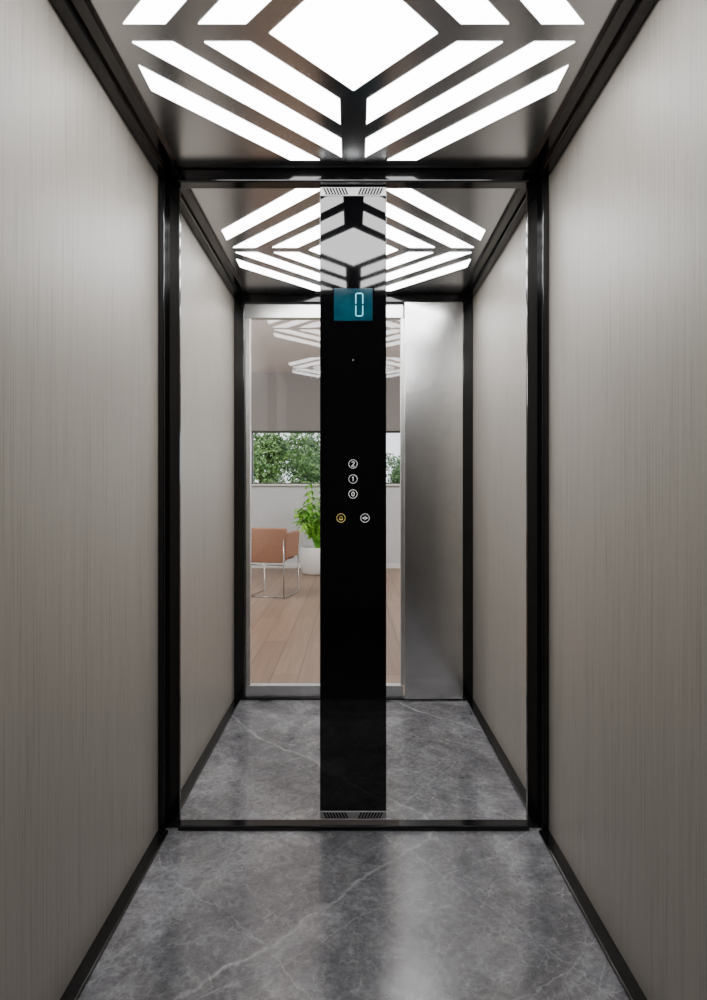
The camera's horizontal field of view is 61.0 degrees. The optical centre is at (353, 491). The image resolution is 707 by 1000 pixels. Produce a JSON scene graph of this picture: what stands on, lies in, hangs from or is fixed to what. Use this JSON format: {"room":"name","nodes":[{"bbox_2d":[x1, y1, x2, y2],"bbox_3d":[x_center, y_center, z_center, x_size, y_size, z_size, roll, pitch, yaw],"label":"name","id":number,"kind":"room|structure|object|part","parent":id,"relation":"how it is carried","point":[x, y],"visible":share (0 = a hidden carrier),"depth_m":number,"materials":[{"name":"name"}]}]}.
{"room":"elevator interior","nodes":[
{"label":"elevator interior","id":0,"kind":"room"},
{"bbox_2d":[0,0,233,999],"bbox_3d":[-0.634,0.013,1.938,0.030,2.133,2.400,0,0,0],"label":"wall","id":1,"kind":"structure","parent":0,"point":[79,192],"depth_m":1.38,"materials":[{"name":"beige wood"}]},
{"bbox_2d":[60,830,167,999],"bbox_3d":[-0.602,1.073,1.317,0.035,0.012,1.158,0,0,0],"label":"baseboard","id":2,"kind":"structure","parent":1,"relation":"attached to","point":[78,982],"depth_m":1.48,"materials":[{"name":"black metal"}]},
{"bbox_2d":[50,0,178,175],"bbox_3d":[-0.586,-1.011,1.317,0.067,0.026,1.158,0,0,0],"label":"trim","id":3,"kind":"structure","parent":1,"relation":"attached to","point":[78,16],"depth_m":1.46,"materials":[{"name":"black metal"}]},
{"bbox_2d":[181,699,239,808],"bbox_3d":[-0.602,1.073,2.537,0.035,0.012,1.132,0,0,0],"label":"baseboard","id":4,"kind":"structure","parent":1,"relation":"attached to","point":[193,777],"depth_m":2.44,"materials":[{"name":"black metal"}]},
{"bbox_2d":[181,188,246,298],"bbox_3d":[-0.586,-1.011,2.537,0.067,0.026,1.132,0,0,0],"label":"trim","id":5,"kind":"structure","parent":1,"relation":"attached to","point":[191,211],"depth_m":2.41,"materials":[{"name":"black metal"}]},
{"bbox_2d":[234,296,245,699],"bbox_3d":[-0.592,0.028,3.135,0.055,2.103,0.065,0,0,0],"label":"trim","id":6,"kind":"structure","parent":1,"relation":"attached to","point":[239,304],"depth_m":3.10,"materials":[{"name":"black metal"}]},
{"bbox_2d":[245,304,403,696],"bbox_3d":[-0.150,0.044,3.147,0.828,2.046,0.042,0,0,0],"label":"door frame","id":7,"kind":"structure","parent":1,"relation":"in","point":[252,311],"depth_m":3.13,"materials":[{"name":"metal"}]},
{"bbox_3d":[-0.153,1.038,3.147,0.823,0.058,0.042,0,0,0],"label":"kick rail","id":8,"kind":"part","parent":7,"relation":"part of","materials":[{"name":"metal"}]},
{"bbox_3d":[-0.153,-0.943,3.147,0.823,0.072,0.042,0,0,0],"label":"head rail","id":9,"kind":"part","parent":7,"relation":"part of","materials":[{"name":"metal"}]},
{"bbox_2d":[245,294,461,305],"bbox_3d":[0.000,-1.002,3.135,1.128,0.045,0.065,0,0,0],"label":"trim","id":10,"kind":"structure","parent":1,"relation":"attached to","point":[250,298],"depth_m":3.10,"materials":[{"name":"black metal"}]},
{"bbox_2d":[245,694,461,699],"bbox_3d":[0.000,1.073,3.138,1.128,0.012,0.060,0,0,0],"label":"trim","id":11,"kind":"structure","parent":1,"relation":"attached to","point":[246,698],"depth_m":3.11,"materials":[{"name":"black metal"}]},
{"bbox_2d":[404,302,462,698],"bbox_3d":[0.414,0.044,3.131,0.300,2.046,0.075,0,0,0],"label":"panel","id":12,"kind":"object","parent":11,"relation":"on","point":[433,331],"visible":0.98,"depth_m":3.09,"materials":[{"name":"silver metal"}]},
{"bbox_2d":[251,486,399,562],"bbox_3d":[0.100,-0.301,8.598,6.600,2.760,0.200,0,0,0],"label":"wall","id":13,"kind":"structure","parent":0,"point":[271,506],"depth_m":8.50,"materials":[{"name":"white paint"}]},
{"bbox_2d":[251,431,399,485],"bbox_3d":[0.224,-0.476,8.508,3.412,0.776,0.140,0,0,0],"label":"window","id":14,"kind":"structure","parent":13,"relation":"in","point":[252,432],"depth_m":8.52,"materials":[{"name":"white glass"}]},
{"bbox_3d":[0.224,-0.101,8.483,3.412,0.025,0.090,0,0,0],"label":"sill","id":15,"kind":"part","parent":14,"relation":"part of","materials":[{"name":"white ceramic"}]},
{"bbox_2d":[251,563,399,567],"bbox_3d":[0.100,1.044,8.491,6.600,0.070,0.014,0,0,0],"label":"baseboard","id":16,"kind":"structure","parent":13,"relation":"attached to","point":[286,565],"depth_m":8.48,"materials":[{"name":"white wood"}]},
{"bbox_2d":[251,568,403,693],"bbox_3d":[0.100,1.099,5.833,6.600,0.040,5.330,0,0,0],"label":"floor","id":17,"kind":"structure","parent":0,"point":[285,633],"depth_m":4.81,"materials":[{"name":"brown wood"}]},
{"bbox_2d":[251,527,299,598],"bbox_3d":[-0.836,0.720,6.293,0.430,0.712,0.454,0,0,14],"label":"armchair","id":18,"kind":"object","parent":17,"relation":"on","point":[268,545],"visible":0.78,"depth_m":6.09,"materials":[{"name":"brown leather"}]},
{"bbox_3d":[-0.882,0.541,6.111,0.430,0.355,0.050,0,0,14],"label":"backrest","id":19,"kind":"part","parent":18,"relation":"part of","materials":[{"name":"beige leather"}]},
{"bbox_3d":[-0.649,0.544,6.279,0.056,0.270,0.390,0,0,14],"label":"armrest","id":20,"kind":"part","parent":18,"relation":"part of","materials":[{"name":"beige leather"}]},
{"bbox_2d":[292,482,319,574],"bbox_3d":[-0.434,0.464,7.956,0.775,1.230,0.819,0,0,0],"label":"potted plant","id":21,"kind":"object","parent":17,"relation":"on","point":[310,554],"visible":0.59,"depth_m":7.81,"materials":[{"name":"green plant"}]},
{"bbox_3d":[-0.470,0.901,7.950,0.470,0.355,0.470,0,0,0],"label":"pot","id":22,"kind":"part","parent":21,"relation":"part of","materials":[{"name":"white ceramic"}]},
{"bbox_2d":[251,306,403,371],"bbox_3d":[0.100,-1.731,5.933,6.600,0.100,5.530,0,0,0],"label":"ceiling","id":23,"kind":"structure","parent":0,"point":[276,345],"depth_m":6.84,"materials":[{"name":"paint"}]},
{"bbox_2d":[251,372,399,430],"bbox_3d":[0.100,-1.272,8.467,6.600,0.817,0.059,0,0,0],"label":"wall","id":24,"kind":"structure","parent":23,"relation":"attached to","point":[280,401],"depth_m":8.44,"materials":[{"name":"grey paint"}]},
{"bbox_2d":[78,700,628,999],"bbox_3d":[0.000,1.099,1.938,1.298,0.040,2.400,0,0,0],"label":"floor","id":25,"kind":"structure","parent":0,"point":[215,915],"depth_m":1.61,"materials":[{"name":"grey stone"}]},
{"bbox_2d":[158,169,548,830],"bbox_3d":[0.000,0.028,1.933,1.238,2.103,0.075,0,0,0],"label":"mirror frame","id":26,"kind":"object","parent":25,"relation":"on","point":[170,185],"visible":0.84,"depth_m":1.92,"materials":[{"name":"black metal"}]},
{"bbox_3d":[-0.589,0.028,1.933,0.061,2.103,0.075,0,0,0],"label":"post","id":27,"kind":"part","parent":26,"relation":"part of","materials":[{"name":"black metal"}]},
{"bbox_2d":[320,186,385,818],"bbox_3d":[-0.001,0.034,1.929,0.213,2.033,0.017,0,0,0],"label":"control panel","id":28,"kind":"object","parent":26,"relation":"attached to","point":[352,218],"visible":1,"depth_m":1.93,"materials":[{"name":"black glass"}]},
{"bbox_3d":[-0.001,1.037,1.927,0.211,0.024,0.004,0,0,0],"label":"vent plate","id":29,"kind":"part","parent":28,"relation":"part of","materials":[{"name":"grey metal"}]},
{"bbox_3d":[-0.001,-0.965,1.927,0.211,0.027,0.004,0,0,0],"label":"vent plate","id":30,"kind":"part","parent":28,"relation":"part of","materials":[{"name":"white metal"}]},
{"bbox_3d":[0.000,-1.004,1.924,1.120,0.041,0.048,0,0,0],"label":"rail","id":31,"kind":"part","parent":26,"relation":"part of","materials":[{"name":"black metal"}]},
{"bbox_3d":[0.000,1.071,1.929,1.120,0.016,0.042,0,0,0],"label":"rail","id":32,"kind":"part","parent":26,"relation":"part of","materials":[{"name":"black metal"}]},
{"bbox_3d":[0.589,0.028,1.933,0.061,2.103,0.075,0,0,0],"label":"post","id":33,"kind":"part","parent":26,"relation":"part of","materials":[{"name":"black metal"}]},
{"bbox_2d":[473,0,706,999],"bbox_3d":[0.634,0.013,1.938,0.030,2.133,2.400,0,0,0],"label":"wall","id":34,"kind":"structure","parent":0,"point":[628,191],"depth_m":1.38,"materials":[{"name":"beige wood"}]},
{"bbox_2d":[462,296,472,699],"bbox_3d":[0.592,0.028,3.135,0.055,2.103,0.065,0,0,0],"label":"trim","id":35,"kind":"structure","parent":34,"relation":"attached to","point":[467,303],"depth_m":3.10,"materials":[{"name":"black metal"}]},
{"bbox_2d":[460,188,525,298],"bbox_3d":[0.586,-1.011,2.537,0.067,0.026,1.132,0,0,0],"label":"trim","id":36,"kind":"structure","parent":34,"relation":"attached to","point":[515,211],"depth_m":2.41,"materials":[{"name":"black metal"}]},
{"bbox_2d":[467,699,525,808],"bbox_3d":[0.602,1.073,2.537,0.035,0.012,1.132,0,0,0],"label":"baseboard","id":37,"kind":"structure","parent":34,"relation":"attached to","point":[513,777],"depth_m":2.44,"materials":[{"name":"black metal"}]},
{"bbox_2d":[528,0,656,175],"bbox_3d":[0.586,-1.011,1.317,0.067,0.026,1.158,0,0,0],"label":"trim","id":38,"kind":"structure","parent":34,"relation":"attached to","point":[628,16],"depth_m":1.46,"materials":[{"name":"black metal"}]},
{"bbox_2d":[539,830,646,999],"bbox_3d":[0.602,1.073,1.317,0.035,0.012,1.158,0,0,0],"label":"baseboard","id":39,"kind":"structure","parent":34,"relation":"attached to","point":[628,982],"depth_m":1.48,"materials":[{"name":"black metal"}]},
{"bbox_3d":[0.000,-1.055,1.338,1.298,0.038,1.200,0,0,0],"label":"ceiling","id":40,"kind":"structure","parent":0,"visible":0},
{"bbox_2d":[88,0,618,172],"bbox_3d":[0.000,-1.029,1.338,1.238,0.014,1.200,0,0,0],"label":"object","id":41,"kind":"structure","parent":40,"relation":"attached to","point":[224,84],"depth_m":1.47,"materials":[{"name":"grey metal"}]},
{"bbox_2d":[123,0,185,23],"bbox_3d":[-0.246,-1.024,1.101,0.660,0.004,0.065,0,0,45],"label":"diffuser","id":42,"kind":"object","parent":41,"relation":"attached to","point":[134,11],"depth_m":1.28,"materials":[{"name":"white plastic"}]},
{"bbox_2d":[139,66,318,159],"bbox_3d":[-0.332,-1.024,1.667,0.062,0.004,0.580,0,0,45],"label":"diffuser","id":43,"kind":"object","parent":41,"relation":"attached to","point":[206,112],"depth_m":1.61,"materials":[{"name":"white plastic"}]},
{"bbox_2d":[198,0,270,23],"bbox_3d":[-0.162,-1.024,1.185,0.428,0.004,0.073,0,0,45],"label":"diffuser","id":44,"kind":"object","parent":41,"relation":"attached to","point":[209,11],"depth_m":1.28,"materials":[{"name":"white plastic"}]},
{"bbox_2d":[132,42,341,156],"bbox_3d":[-0.270,-1.024,1.599,0.467,0.004,0.467,0,0,0],"label":"diffuser","id":45,"kind":"object","parent":41,"relation":"attached to","point":[215,99],"depth_m":1.55,"materials":[{"name":"white plastic"}]},
{"bbox_2d":[204,42,340,123],"bbox_3d":[-0.162,-1.024,1.490,0.073,0.004,0.428,0,0,45],"label":"diffuser","id":46,"kind":"object","parent":41,"relation":"attached to","point":[253,82],"depth_m":1.49,"materials":[{"name":"white plastic"}]},
{"bbox_2d":[270,0,436,90],"bbox_3d":[0.000,-1.024,1.338,0.267,0.004,0.273,0,0,-44],"label":"diffuser","id":47,"kind":"object","parent":41,"relation":"attached to","point":[316,45],"depth_m":1.37,"materials":[{"name":"white plastic"}]},
{"bbox_2d":[366,42,502,123],"bbox_3d":[0.162,-1.024,1.490,0.428,0.004,0.073,0,0,45],"label":"diffuser","id":48,"kind":"object","parent":41,"relation":"attached to","point":[407,82],"depth_m":1.49,"materials":[{"name":"white plastic"}]},
{"bbox_2d":[365,42,574,156],"bbox_3d":[0.270,-1.024,1.599,0.467,0.004,0.467,0,0,0],"label":"diffuser","id":49,"kind":"object","parent":41,"relation":"attached to","point":[423,99],"depth_m":1.55,"materials":[{"name":"white plastic"}]},
{"bbox_2d":[436,0,508,23],"bbox_3d":[0.162,-1.024,1.185,0.073,0.004,0.428,0,0,45],"label":"diffuser","id":50,"kind":"object","parent":41,"relation":"attached to","point":[447,11],"depth_m":1.28,"materials":[{"name":"white plastic"}]},
{"bbox_2d":[388,66,567,159],"bbox_3d":[0.332,-1.024,1.667,0.580,0.004,0.062,0,0,45],"label":"diffuser","id":51,"kind":"object","parent":41,"relation":"attached to","point":[435,112],"depth_m":1.61,"materials":[{"name":"white plastic"}]},
{"bbox_2d":[521,0,583,23],"bbox_3d":[0.246,-1.024,1.101,0.065,0.004,0.660,0,0,45],"label":"diffuser","id":52,"kind":"object","parent":41,"relation":"attached to","point":[532,11],"depth_m":1.28,"materials":[{"name":"white plastic"}]},
{"bbox_3d":[0.000,-1.055,2.538,1.298,0.038,1.200,0,0,0],"label":"ceiling","id":53,"kind":"structure","parent":0,"visible":0},
{"bbox_2d":[190,189,516,293],"bbox_3d":[0.000,-1.029,2.538,1.238,0.014,1.200,0,0,0],"label":"ceiling reflection","id":54,"kind":"object","parent":53,"relation":"attached to","point":[436,239],"visible":0.59,"depth_m":2.38,"materials":[{"name":"white mirror"}]},
{"bbox_2d":[222,189,319,239],"bbox_3d":[-0.332,-1.024,2.209,0.062,0.004,0.580,0,0,-45],"label":"diffuser","id":55,"kind":"object","parent":54,"relation":"attached to","point":[247,214],"depth_m":2.21,"materials":[{"name":"white plastic"}]},
{"bbox_2d":[233,203,319,247],"bbox_3d":[-0.270,-1.024,2.277,0.467,0.004,0.467,0,0,0],"label":"diffuser","id":56,"kind":"object","parent":54,"relation":"attached to","point":[255,225],"depth_m":2.30,"materials":[{"name":"white plastic"}]},
{"bbox_2d":[236,259,319,290],"bbox_3d":[-0.332,-1.024,2.867,0.062,0.004,0.580,0,0,45],"label":"diffuser","id":57,"kind":"object","parent":54,"relation":"attached to","point":[256,274],"depth_m":2.82,"materials":[{"name":"white plastic"}]},
{"bbox_2d":[236,252,319,280],"bbox_3d":[-0.270,-1.024,2.799,0.467,0.004,0.467,0,0,0],"label":"diffuser","id":58,"kind":"object","parent":54,"relation":"attached to","point":[254,266],"depth_m":2.72,"materials":[{"name":"white plastic"}]},
{"bbox_2d":[272,225,319,247],"bbox_3d":[-0.162,-1.024,2.385,0.428,0.004,0.073,0,0,45],"label":"diffuser","id":59,"kind":"object","parent":54,"relation":"attached to","point":[283,236],"depth_m":2.40,"materials":[{"name":"white plastic"}]},
{"bbox_2d":[274,252,319,268],"bbox_3d":[-0.162,-1.024,2.691,0.073,0.004,0.428,0,0,45],"label":"diffuser","id":60,"kind":"object","parent":54,"relation":"attached to","point":[282,260],"depth_m":2.65,"materials":[{"name":"white plastic"}]},
{"bbox_2d":[310,245,396,254],"bbox_3d":[0.000,-1.024,2.538,0.267,0.004,0.273,0,0,-44],"label":"diffuser","id":61,"kind":"object","parent":54,"relation":"attached to","point":[314,249],"depth_m":2.54,"materials":[{"name":"white plastic"}]},
{"bbox_2d":[386,252,432,268],"bbox_3d":[0.162,-1.024,2.691,0.428,0.004,0.073,0,0,45],"label":"diffuser","id":62,"kind":"object","parent":54,"relation":"attached to","point":[394,260],"depth_m":2.65,"materials":[{"name":"white plastic"}]},
{"bbox_2d":[386,225,434,247],"bbox_3d":[0.162,-1.024,2.385,0.073,0.004,0.428,0,0,45],"label":"diffuser","id":63,"kind":"object","parent":54,"relation":"attached to","point":[397,236],"depth_m":2.40,"materials":[{"name":"white plastic"}]},
{"bbox_2d":[386,259,470,290],"bbox_3d":[0.332,-1.024,2.867,0.580,0.004,0.062,0,0,45],"label":"diffuser","id":64,"kind":"object","parent":54,"relation":"attached to","point":[401,274],"depth_m":2.82,"materials":[{"name":"white plastic"}]},
{"bbox_2d":[386,252,470,280],"bbox_3d":[0.270,-1.024,2.799,0.467,0.004,0.467,0,0,0],"label":"diffuser","id":65,"kind":"object","parent":54,"relation":"attached to","point":[400,266],"depth_m":2.72,"materials":[{"name":"white plastic"}]},
{"bbox_2d":[386,203,473,247],"bbox_3d":[0.270,-1.024,2.277,0.467,0.004,0.467,0,0,0],"label":"diffuser","id":66,"kind":"object","parent":54,"relation":"attached to","point":[408,225],"depth_m":2.30,"materials":[{"name":"white plastic"}]},
{"bbox_2d":[386,189,484,239],"bbox_3d":[0.332,-1.024,2.209,0.062,0.004,0.580,0,0,45],"label":"diffuser","id":67,"kind":"object","parent":54,"relation":"attached to","point":[411,214],"depth_m":2.21,"materials":[{"name":"white plastic"}]},
{"label":"outside","id":68,"kind":"structure","parent":0,"visible":0},
{"bbox_3d":[0.000,1.204,27.818,50.000,0.150,38.240,0,0,0],"label":"floor","id":69,"kind":"structure","parent":68,"visible":0},
{"bbox_2d":[253,433,319,482],"bbox_3d":[-2.188,-0.416,13.681,2.394,3.100,2.551,0,0,37],"label":"tree","id":70,"kind":"object","parent":69,"relation":"on","point":[276,451],"visible":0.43,"depth_m":13.40,"materials":[{"name":"green plant"}]},
{"bbox_2d":[275,433,319,482],"bbox_3d":[-1.317,-0.448,17.276,2.004,3.164,2.105,0,0,-45],"label":"tree","id":71,"kind":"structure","parent":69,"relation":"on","point":[314,478],"depth_m":16.98,"materials":[{"name":"green plant"}]},
{"bbox_2d":[386,453,399,482],"bbox_3d":[1.537,-0.066,16.448,1.460,2.403,1.562,0,0,43],"label":"tree","id":72,"kind":"object","parent":69,"relation":"on","point":[395,476],"visible":0.26,"depth_m":16.29,"materials":[{"name":"green plant"}]}
]}

